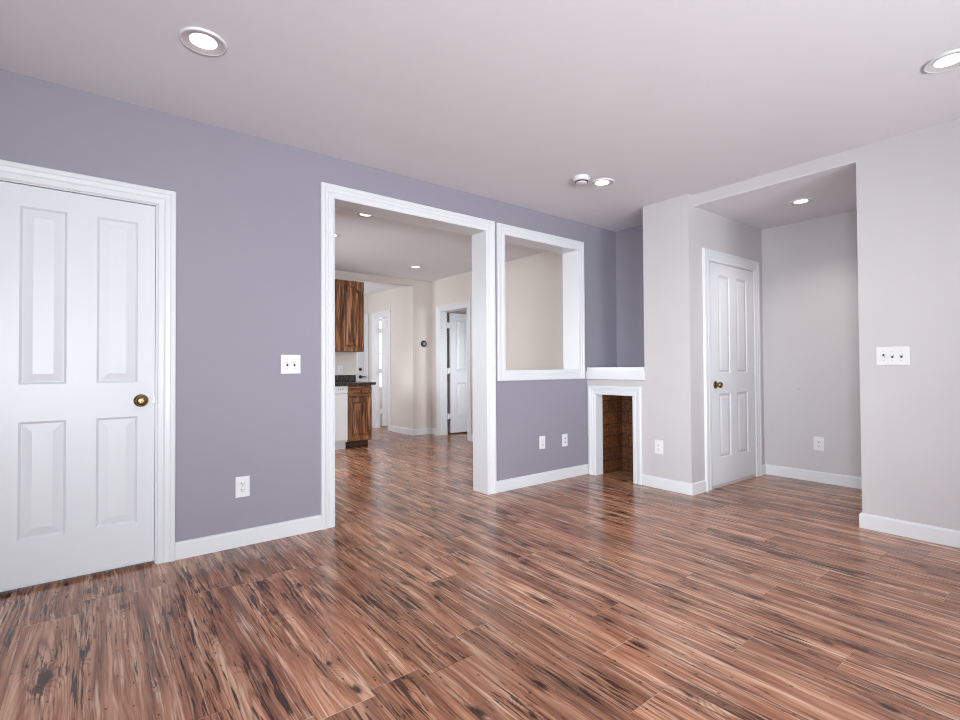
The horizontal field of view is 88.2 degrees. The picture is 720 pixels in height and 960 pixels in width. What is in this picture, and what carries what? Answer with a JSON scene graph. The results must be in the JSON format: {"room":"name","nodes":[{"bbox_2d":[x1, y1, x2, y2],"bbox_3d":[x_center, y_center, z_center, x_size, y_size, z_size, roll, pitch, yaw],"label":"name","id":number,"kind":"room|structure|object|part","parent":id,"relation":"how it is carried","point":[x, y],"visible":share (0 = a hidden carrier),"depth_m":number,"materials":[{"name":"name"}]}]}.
{"room":"empty living room","nodes":[
{"label":"empty living room","id":0,"kind":"room"},
{"bbox_2d":[0,69,616,541],"bbox_3d":[-1.588,-0.138,3.047,7.950,2.590,0.030,0,-1,-38],"label":"wall","id":1,"kind":"structure","parent":0,"point":[248,206],"depth_m":3.14,"materials":[{"name":"purple paint"}]},
{"bbox_2d":[0,159,175,591],"bbox_3d":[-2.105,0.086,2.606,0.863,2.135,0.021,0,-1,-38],"label":"trim","id":2,"kind":"structure","parent":1,"relation":"attached to","point":[165,200],"depth_m":2.83,"materials":[{"name":"white wood"}]},
{"bbox_2d":[235,476,249,497],"bbox_3d":[-1.480,0.791,3.088,0.082,0.128,0.009,0,-1,-38],"label":"wall outlet","id":3,"kind":"object","parent":1,"relation":"attached to","point":[242,484],"visible":1,"depth_m":3.08,"materials":[{"name":"white plastic"}]},
{"bbox_2d":[175,515,320,559],"bbox_3d":[-1.424,1.107,3.122,0.856,0.100,0.014,0,-1,-38],"label":"baseboard","id":4,"kind":"structure","parent":1,"relation":"attached to","point":[234,539],"depth_m":3.08,"materials":[{"name":"white wood"}]},
{"bbox_2d":[281,355,300,373],"bbox_3d":[-1.251,0.028,3.277,0.128,0.126,0.017,0,-1,-38],"label":"light switch","id":5,"kind":"object","parent":1,"relation":"attached to","point":[290,364],"visible":1,"depth_m":3.28,"materials":[{"name":"white plastic"}]},
{"bbox_2d":[320,182,496,529],"bbox_3d":[-0.479,-0.032,3.880,1.557,2.390,0.021,0,-1,-38],"label":"trim","id":6,"kind":"structure","parent":1,"relation":"attached to","point":[328,192],"depth_m":3.46,"materials":[{"name":"white wood"}]},
{"bbox_2d":[496,222,584,380],"bbox_3d":[0.614,-0.514,4.744,1.167,1.407,0.021,0,-1,-38],"label":"trim","id":7,"kind":"structure","parent":1,"relation":"attached to","point":[502,230],"depth_m":4.62,"materials":[{"name":"white wood"}]},
{"bbox_2d":[539,436,544,448],"bbox_3d":[0.594,0.785,4.710,0.078,0.122,0.009,0,-1,-38],"label":"wall outlet","id":8,"kind":"object","parent":1,"relation":"attached to","point":[541,438],"visible":1,"depth_m":4.70,"materials":[{"name":"white plastic"}]},
{"bbox_2d":[497,464,588,492],"bbox_3d":[0.629,1.119,4.727,1.243,0.100,0.014,0,-1,-38],"label":"baseboard","id":9,"kind":"structure","parent":1,"relation":"attached to","point":[544,477],"depth_m":4.68,"materials":[{"name":"white wood"}]},
{"bbox_2d":[562,434,567,446],"bbox_3d":[0.841,0.793,4.903,0.078,0.122,0.010,0,-1,-38],"label":"jack plate","id":10,"kind":"object","parent":1,"relation":"attached to","point":[564,436],"visible":1,"depth_m":4.90,"materials":[{"name":"white plastic"}]},
{"bbox_2d":[588,385,641,484],"bbox_3d":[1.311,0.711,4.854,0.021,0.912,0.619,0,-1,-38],"label":"trim","id":11,"kind":"structure","parent":1,"relation":"attached to","point":[635,392],"depth_m":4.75,"materials":[{"name":"white wood"}]},
{"bbox_2d":[364,295,386,424],"bbox_3d":[-2.044,0.014,9.515,4.700,2.490,0.100,0,-1,-38],"label":"wall","id":12,"kind":"structure","parent":0,"point":[365,296],"depth_m":9.40,"materials":[{"name":"beige paint"}]},
{"bbox_2d":[356,352,365,381],"bbox_3d":[-2.506,0.230,9.043,0.897,2.010,0.064,0,-1,-38],"label":"door","id":13,"kind":"structure","parent":12,"relation":"in","point":[360,376],"depth_m":9.27,"materials":[{"name":"white wood"}]},
{"bbox_2d":[364,314,368,381],"bbox_3d":[-2.533,0.190,9.053,1.062,2.130,0.021,0,-1,-38],"label":"trim","id":14,"kind":"structure","parent":12,"relation":"attached to","point":[366,341],"depth_m":9.35,"materials":[{"name":"white wood"}]},
{"bbox_2d":[380,319,384,387],"bbox_3d":[-1.698,-0.124,9.788,0.820,1.330,0.040,0,-1,-38],"label":"window","id":15,"kind":"structure","parent":12,"relation":"in","point":[380,319],"depth_m":9.61,"materials":[{"name":"white"}]},
{"bbox_3d":[-1.708,-0.119,9.780,0.765,1.260,0.004,0,-1,-38],"label":"pane","id":16,"kind":"part","parent":15,"relation":"part of","materials":[{"name":"white"}]},
{"bbox_2d":[357,281,400,294],"bbox_3d":[-1.509,-1.294,8.922,4.600,0.100,1.734,0,-1,-38],"label":"ceiling","id":17,"kind":"structure","parent":0,"point":[370,288],"depth_m":8.52,"materials":[{"name":"paint"}]},
{"bbox_2d":[368,286,408,427],"bbox_3d":[-1.610,0.001,8.818,0.085,2.490,1.534,0,-1,-38],"label":"wall","id":18,"kind":"structure","parent":0,"point":[395,299],"depth_m":8.50,"materials":[{"name":"beige paint"}]},
{"bbox_2d":[372,309,390,430],"bbox_3d":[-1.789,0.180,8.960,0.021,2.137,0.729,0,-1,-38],"label":"trim","id":19,"kind":"structure","parent":18,"relation":"attached to","point":[384,312],"depth_m":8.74,"materials":[{"name":"white wood"}]},
{"bbox_2d":[379,319,387,425],"bbox_3d":[-1.625,0.236,9.337,0.552,1.985,0.097,0,-1,-36],"label":"door","id":20,"kind":"structure","parent":18,"relation":"in","point":[384,330],"depth_m":9.24,"materials":[{"name":"white wood"}]},
{"bbox_2d":[391,425,436,435],"bbox_3d":[-1.130,1.186,8.399,0.364,0.100,0.935,0,-1,-38],"label":"baseboard","id":21,"kind":"structure","parent":18,"relation":"attached to","point":[402,430],"depth_m":8.21,"materials":[{"name":"white wood"}]},
{"bbox_2d":[335,270,466,431],"bbox_3d":[-1.741,-0.046,7.666,6.500,2.550,0.120,0,-1,-38],"label":"wall","id":22,"kind":"structure","parent":0,"point":[419,291],"depth_m":8.16,"materials":[{"name":"beige paint"}]},
{"bbox_2d":[338,365,342,372],"bbox_3d":[-2.066,0.140,7.326,0.075,0.118,0.009,0,-1,-38],"label":"wall outlet","id":23,"kind":"object","parent":22,"relation":"attached to","point":[340,368],"visible":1,"depth_m":7.32,"materials":[{"name":"white plastic"}]},
{"bbox_2d":[335,375,355,381],"bbox_3d":[-2.264,0.271,7.158,0.984,0.096,0.022,0,-1,-38],"label":"backsplash","id":24,"kind":"structure","parent":22,"relation":"attached to","point":[338,378],"depth_m":7.34,"materials":[{"name":"stone"}]},
{"bbox_2d":[335,279,363,351],"bbox_3d":[-2.067,-0.629,7.130,0.704,1.018,0.338,0,-1,-38],"label":"upper cabinet","id":25,"kind":"object","parent":22,"relation":"attached to","point":[349,295],"visible":0.52,"depth_m":7.08,"materials":[{"name":"brown wood"}]},
{"bbox_3d":[-2.107,-0.632,6.896,0.340,1.006,0.020,0,-1,-38],"label":"door","id":26,"kind":"part","parent":25,"relation":"part of","materials":[{"name":"brown wood"}]},
{"bbox_2d":[421,340,426,346],"bbox_3d":[-0.926,-0.270,8.210,0.110,0.110,0.034,0,-1,-38],"label":"thermostat","id":27,"kind":"object","parent":22,"relation":"attached to","point":[423,343],"visible":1,"depth_m":8.20,"materials":[{"name":"grey plastic"}]},
{"bbox_2d":[0,425,959,719],"bbox_3d":[-0.611,1.186,3.370,10.200,0.060,11.900,0,-1,-38],"label":"floor","id":28,"kind":"structure","parent":0,"point":[429,595],"depth_m":2.23,"materials":[{"name":"laminate"}]},
{"bbox_2d":[335,386,347,449],"bbox_3d":[-2.210,0.787,6.777,0.596,0.862,0.596,0,-1,-38],"label":"dishwasher","id":29,"kind":"object","parent":28,"relation":"on","point":[341,396],"visible":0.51,"depth_m":6.68,"materials":[{"name":"white plastic"}]},
{"bbox_3d":[-2.088,1.166,6.619,0.594,0.098,0.025,0,-1,-38],"label":"toe panel","id":30,"kind":"part","parent":29,"relation":"part of","materials":[{"name":"white plastic"}]},
{"bbox_3d":[-2.038,0.404,6.560,0.592,0.100,0.026,0,-1,-38],"label":"control panel","id":31,"kind":"part","parent":29,"relation":"part of","materials":[{"name":"white plastic"}]},
{"bbox_2d":[345,385,371,447],"bbox_3d":[-1.831,0.787,7.073,0.348,0.866,0.637,0,-1,-38],"label":"base cabinet","id":32,"kind":"object","parent":28,"relation":"on","point":[359,396],"visible":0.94,"depth_m":6.85,"materials":[{"name":"brown wood"}]},
{"bbox_2d":[335,375,375,385],"bbox_3d":[-2.061,0.285,6.916,1.007,0.133,0.653,0,-1,-38],"label":"countertop","id":33,"kind":"structure","parent":32,"relation":"on","point":[340,380],"depth_m":7.27,"materials":[{"name":"stone"}]},
{"bbox_3d":[-1.659,0.433,6.857,0.332,0.130,0.020,0,-1,-38],"label":"drawer","id":34,"kind":"part","parent":32,"relation":"part of","materials":[{"name":"brown wood"}]},
{"bbox_3d":[-1.657,0.813,6.851,0.332,0.574,0.020,0,-1,-38],"label":"door","id":35,"kind":"part","parent":32,"relation":"part of","materials":[{"name":"brown wood"}]},
{"bbox_2d":[0,0,959,281],"bbox_3d":[-0.059,-1.488,2.726,9.950,0.160,9.820,0,-1,-38],"label":"ceiling","id":36,"kind":"structure","parent":0,"point":[507,101],"depth_m":2.60,"materials":[{"name":"paint"}]},
{"bbox_2d":[178,27,226,55],"bbox_3d":[-1.257,-1.443,2.248,0.194,0.010,0.194,0,-1,-38],"label":"recessed light","id":37,"kind":"object","parent":36,"relation":"in","point":[203,41],"visible":1,"depth_m":2.24,"materials":[{"name":"white"}]},
{"bbox_2d":[355,213,375,217],"bbox_3d":[-1.073,-1.367,4.660,0.194,0.010,0.194,0,-1,-38],"label":"recessed light","id":38,"kind":"object","parent":36,"relation":"in","point":[357,214],"visible":0.48,"depth_m":4.69,"materials":[{"name":"white"}]},
{"bbox_2d":[409,266,421,268],"bbox_3d":[-0.924,-1.330,7.112,0.194,0.010,0.194,0,-1,-38],"label":"recessed light","id":39,"kind":"object","parent":36,"relation":"in","point":[411,267],"visible":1,"depth_m":7.13,"materials":[{"name":"white"}]},
{"bbox_2d":[573,174,589,185],"bbox_3d":[0.797,-1.406,3.891,0.132,0.059,0.132,0,-1,-38],"label":"smoke detector","id":40,"kind":"object","parent":36,"relation":"attached to","point":[582,179],"visible":1,"depth_m":3.85,"materials":[{"name":"white plastic"}]},
{"bbox_2d":[590,178,614,187],"bbox_3d":[0.988,-1.430,4.003,0.194,0.010,0.194,0,-1,-38],"label":"recessed light","id":41,"kind":"object","parent":36,"relation":"in","point":[602,182],"visible":1,"depth_m":4.00,"materials":[{"name":"white"}]},
{"bbox_2d":[923,49,959,73],"bbox_3d":[2.297,-1.462,2.422,0.194,0.010,0.194,0,-1,-38],"label":"recessed light","id":42,"kind":"object","parent":36,"relation":"in","point":[950,60],"visible":1,"depth_m":2.44,"materials":[{"name":"white"}]},
{"bbox_2d":[431,251,563,434],"bbox_3d":[0.309,-0.070,6.969,0.130,2.550,3.504,0,-1,-38],"label":"wall","id":43,"kind":"structure","parent":0,"point":[533,283],"depth_m":6.50,"materials":[{"name":"beige paint"}]},
{"bbox_2d":[436,300,471,440],"bbox_3d":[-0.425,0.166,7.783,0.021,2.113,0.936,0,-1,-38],"label":"trim","id":44,"kind":"structure","parent":43,"relation":"attached to","point":[464,303],"depth_m":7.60,"materials":[{"name":"white wood"}]},
{"bbox_2d":[447,313,466,432],"bbox_3d":[-0.196,0.215,8.359,0.792,1.980,0.097,0,-1,-35],"label":"door","id":45,"kind":"structure","parent":43,"relation":"in","point":[457,325],"depth_m":8.26,"materials":[{"name":"white wood"}]},
{"bbox_2d":[602,395,632,473],"bbox_3d":[1.560,0.682,5.042,0.405,0.972,0.679,0,-1,-38],"label":"wall","id":46,"kind":"structure","parent":0,"point":[617,410],"depth_m":5.23,"materials":[{"name":"brick"}]},
{"bbox_2d":[616,225,643,366],"bbox_3d":[1.751,-0.626,5.186,0.060,1.590,0.729,0,-1,-38],"label":"wall","id":47,"kind":"structure","parent":0,"point":[629,242],"depth_m":5.31,"materials":[{"name":"purple paint"}]},
{"bbox_2d":[587,194,764,488],"bbox_3d":[2.043,-0.129,5.131,1.466,2.590,1.160,0,-1,-38],"label":"wall pillar","id":48,"kind":"structure","parent":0,"point":[675,231],"depth_m":4.42,"materials":[{"name":"grey paint"}]},
{"bbox_2d":[586,367,644,379],"bbox_3d":[1.509,0.133,5.007,0.526,0.122,0.681,0,-1,-38],"label":"mantel shelf","id":49,"kind":"object","parent":48,"relation":"attached to","point":[606,373],"visible":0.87,"depth_m":4.82,"materials":[{"name":"white wood"}]},
{"bbox_2d":[655,440,662,453],"bbox_3d":[1.616,0.786,4.472,0.009,0.126,0.084,0,-1,-38],"label":"wall outlet","id":50,"kind":"object","parent":48,"relation":"attached to","point":[658,443],"visible":1,"depth_m":4.47,"materials":[{"name":"white plastic"}]},
{"bbox_2d":[641,474,706,495],"bbox_3d":[1.746,1.108,4.474,0.228,0.100,0.503,0,-1,-38],"label":"baseboard","id":51,"kind":"structure","parent":48,"relation":"attached to","point":[699,487],"depth_m":4.34,"materials":[{"name":"white wood"}]},
{"bbox_2d":[709,262,756,485],"bbox_3d":[2.414,0.124,4.673,0.838,2.006,0.097,0,-1,-37],"label":"door","id":52,"kind":"structure","parent":48,"relation":"in","point":[736,465],"depth_m":4.66,"materials":[{"name":"white wood"}]},
{"bbox_2d":[694,161,856,229],"bbox_3d":[2.788,-1.447,4.252,1.387,0.200,1.289,0,-1,-38],"label":"ceiling","id":53,"kind":"structure","parent":0,"point":[832,191],"depth_m":4.20,"materials":[{"name":"paint"}]},
{"bbox_2d":[789,198,812,205],"bbox_3d":[2.728,-1.343,4.207,0.178,0.010,0.178,0,-1,-38],"label":"recessed light","id":54,"kind":"object","parent":53,"relation":"in","point":[802,201],"visible":1,"depth_m":4.20,"materials":[{"name":"white"}]},
{"bbox_2d":[761,210,861,476],"bbox_3d":[3.319,-0.097,4.607,0.100,2.496,1.239,0,-1,-38],"label":"wall","id":55,"kind":"structure","parent":0,"point":[810,267],"depth_m":4.72,"materials":[{"name":"grey paint"}]},
{"bbox_2d":[814,436,823,450],"bbox_3d":[3.196,0.790,4.669,0.009,0.130,0.086,0,-1,-38],"label":"wall outlet","id":56,"kind":"object","parent":55,"relation":"attached to","point":[818,441],"visible":1,"depth_m":4.66,"materials":[{"name":"white plastic"}]},
{"bbox_2d":[693,118,959,530],"bbox_3d":[3.906,-0.177,2.730,1.289,2.590,4.984,0,-1,-38],"label":"wall","id":57,"kind":"structure","parent":0,"point":[908,184],"depth_m":3.17,"materials":[{"name":"grey paint"}]},
{"bbox_2d":[702,248,762,491],"bbox_3d":[2.404,0.082,4.679,1.053,2.150,0.021,0,-1,-37],"label":"trim","id":58,"kind":"structure","parent":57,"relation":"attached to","point":[708,255],"depth_m":4.50,"materials":[{"name":"white wood"}]},
{"bbox_2d":[762,464,959,547],"bbox_3d":[3.864,1.069,2.762,1.303,0.100,4.785,0,-1,-38],"label":"baseboard","id":59,"kind":"structure","parent":57,"relation":"attached to","point":[944,536],"depth_m":3.28,"materials":[{"name":"white wood"}]},
{"bbox_2d":[876,346,909,364],"bbox_3d":[2.688,-0.027,3.227,0.017,0.120,0.172,0,-1,-38],"label":"light switch","id":60,"kind":"object","parent":57,"relation":"attached to","point":[900,355],"visible":1,"depth_m":3.22,"materials":[{"name":"white plastic"}]},
{"bbox_3d":[-0.857,-0.162,3.736,9.950,2.650,0.155,0,-1,-38],"label":"wall","id":61,"kind":"structure","parent":0,"visible":0},
{"bbox_2d":[0,181,155,590],"bbox_3d":[-2.107,0.124,2.608,0.664,2.013,0.097,0,-1,-38],"label":"door","id":62,"kind":"structure","parent":61,"relation":"in","point":[77,271],"depth_m":2.60,"materials":[{"name":"white wood"}]},
{"bbox_2d":[334,198,487,526],"bbox_3d":[-0.541,0.015,3.960,1.371,2.299,0.207,0,-1,-38],"label":"trim","id":63,"kind":"structure","parent":61,"relation":"attached to","point":[479,251],"depth_m":4.33,"materials":[{"name":"white wood"}]},
{"bbox_2d":[505,235,578,370],"bbox_3d":[0.551,-0.514,4.826,0.987,1.229,0.204,0,-1,-38],"label":"trim","id":64,"kind":"structure","parent":61,"relation":"attached to","point":[570,256],"depth_m":5.10,"materials":[{"name":"white wood"}]}
]}

